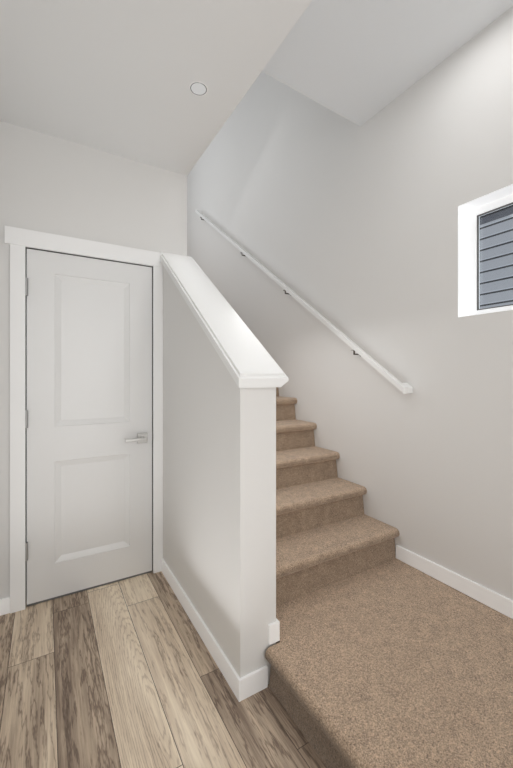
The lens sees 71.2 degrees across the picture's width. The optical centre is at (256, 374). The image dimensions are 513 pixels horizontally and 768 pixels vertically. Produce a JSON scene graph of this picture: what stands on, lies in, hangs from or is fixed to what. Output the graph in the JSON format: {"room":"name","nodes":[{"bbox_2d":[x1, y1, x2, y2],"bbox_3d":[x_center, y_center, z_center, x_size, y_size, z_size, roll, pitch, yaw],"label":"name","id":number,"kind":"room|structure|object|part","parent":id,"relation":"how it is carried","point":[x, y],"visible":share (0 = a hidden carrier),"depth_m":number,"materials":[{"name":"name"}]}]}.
{"room":"home stairway","nodes":[
{"label":"home stairway","id":0,"kind":"room"},
{"bbox_2d":[0,121,186,598],"bbox_3d":[-1.051,-0.040,2.265,1.225,2.720,0.140,0,0,-31],"label":"wall","id":1,"kind":"structure","parent":0,"point":[54,185],"depth_m":2.14,"materials":[{"name":"white paint"}]},
{"bbox_2d":[0,597,7,615],"bbox_3d":[-0.362,1.276,0.201,0.030,0.087,4.115,0,0,-31],"label":"baseboard","id":2,"kind":"structure","parent":1,"relation":"attached to","point":[4,601],"depth_m":1.97,"materials":[{"name":"white wood"}]},
{"bbox_2d":[4,226,162,613],"bbox_3d":[-1.046,0.250,2.255,0.876,2.140,0.162,0,0,-31],"label":"door frame","id":3,"kind":"structure","parent":1,"relation":"attached to","point":[18,240],"depth_m":2.03,"materials":[{"name":"white wood"}]},
{"bbox_2d":[25,249,151,604],"bbox_3d":[-1.003,0.294,2.202,0.720,2.028,0.095,0,0,-31],"label":"door","id":4,"kind":"structure","parent":1,"relation":"in","point":[89,428],"depth_m":2.20,"materials":[{"name":"white wood"}]},
{"bbox_3d":[-1.313,0.250,2.040,0.021,1.600,0.048,0,0,-31],"label":"door hinge","id":5,"kind":"part","parent":4,"relation":"part of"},
{"bbox_3d":[-0.776,0.415,2.316,0.151,0.066,0.060,0,0,-31],"label":"handle","id":6,"kind":"part","parent":4,"relation":"part of","materials":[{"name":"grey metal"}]},
{"bbox_2d":[0,0,311,175],"bbox_3d":[0.031,-1.550,0.434,1.225,0.300,4.115,0,0,-31],"label":"ceiling","id":7,"kind":"structure","parent":0,"point":[116,77],"depth_m":1.62,"materials":[{"name":"white paint"}]},
{"bbox_2d":[189,81,207,95],"bbox_3d":[-0.283,-1.398,1.749,0.092,0.004,0.092,0,0,-31],"label":"recessed light","id":8,"kind":"object","parent":7,"relation":"in","point":[198,88],"depth_m":1.75,"materials":[{"name":"white plastic"}]},
{"bbox_2d":[0,571,326,767],"bbox_3d":[-0.449,1.370,2.406,2.405,0.100,8.280,0,0,-31],"label":"floor","id":9,"kind":"structure","parent":0,"point":[126,673],"depth_m":1.47,"materials":[{"name":"brown wood"}]},
{"bbox_2d":[27,571,151,606],"bbox_3d":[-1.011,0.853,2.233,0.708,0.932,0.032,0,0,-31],"label":"threshold","id":10,"kind":"object","parent":9,"relation":"on","point":[87,588],"depth_m":2.20,"materials":[{"name":"grey metal"}]},
{"bbox_2d":[265,387,512,767],"bbox_3d":[-0.010,-0.191,2.665,1.103,3.018,7.996,0,0,-31],"label":"carpet","id":11,"kind":"object","parent":9,"relation":"on","point":[378,655],"visible":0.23,"depth_m":1.53,"materials":[{"name":"beige carpet"}]},
{"bbox_2d":[163,266,275,683],"bbox_3d":[-0.277,0.267,1.988,0.175,2.106,1.125,0,0,-31],"label":"wall","id":12,"kind":"structure","parent":0,"point":[219,491],"depth_m":1.64,"materials":[{"name":"white paint"}]},
{"bbox_2d":[161,558,247,701],"bbox_3d":[-0.349,1.276,1.927,0.014,0.087,1.118,0,0,-31],"label":"baseboard","id":13,"kind":"structure","parent":12,"relation":"attached to","point":[239,686],"depth_m":1.70,"materials":[{"name":"white wood"}]},
{"bbox_2d":[160,252,288,387],"bbox_3d":[-0.260,-0.392,1.981,0.242,0.888,1.155,0,0,-31],"label":"trim","id":14,"kind":"structure","parent":12,"relation":"on","point":[247,359],"depth_m":1.74,"materials":[{"name":"white wood"}]},
{"bbox_2d":[187,6,512,599],"bbox_3d":[0.526,-1.530,2.982,0.140,5.700,8.000,0,0,-31],"label":"wall","id":15,"kind":"structure","parent":0,"point":[347,228],"depth_m":2.28,"materials":[{"name":"white paint"}]},
{"bbox_2d":[195,210,412,393],"bbox_3d":[0.038,-1.107,3.587,0.084,2.434,3.393,0,0,-31],"label":"handrail","id":16,"kind":"object","parent":15,"relation":"attached to","point":[405,388],"visible":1,"depth_m":2.70,"materials":[{"name":"white wood"}]},
{"bbox_2d":[396,545,512,618],"bbox_3d":[1.685,1.105,0.872,0.012,0.083,3.186,0,0,-31],"label":"baseboard","id":17,"kind":"structure","parent":15,"relation":"attached to","point":[504,605],"depth_m":1.90,"materials":[{"name":"white wood"}]},
{"bbox_2d":[458,184,512,316],"bbox_3d":[1.302,-0.605,1.669,0.140,0.594,0.650,0,0,-31],"label":"window","id":18,"kind":"structure","parent":15,"relation":"in","point":[469,212],"depth_m":1.93,"materials":[{"name":"white plastic"}]},
{"bbox_3d":[1.339,-0.605,1.691,0.009,0.514,0.570,0,0,-31],"label":"window frame gasket","id":19,"kind":"part","parent":18,"relation":"part of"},
{"bbox_3d":[1.346,-0.605,1.695,0.004,0.514,0.570,0,0,-31],"label":"glass","id":20,"kind":"part","parent":18,"relation":"part of","materials":[{"name":"clear glass"}]},
{"bbox_2d":[262,0,512,125],"bbox_3d":[1.165,-1.890,0.741,1.040,0.300,3.490,0,0,-31],"label":"ceiling","id":21,"kind":"structure","parent":0,"point":[359,62],"depth_m":1.90,"materials":[{"name":"white paint"}]},
{"label":"outside","id":22,"kind":"structure","parent":0,"visible":0},
{"bbox_2d":[480,205,512,308],"bbox_3d":[3.671,-2.130,3.911,0.100,7.100,15.000,0,0,-31],"label":"siding","id":23,"kind":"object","parent":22,"point":[503,275],"depth_m":4.70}
]}

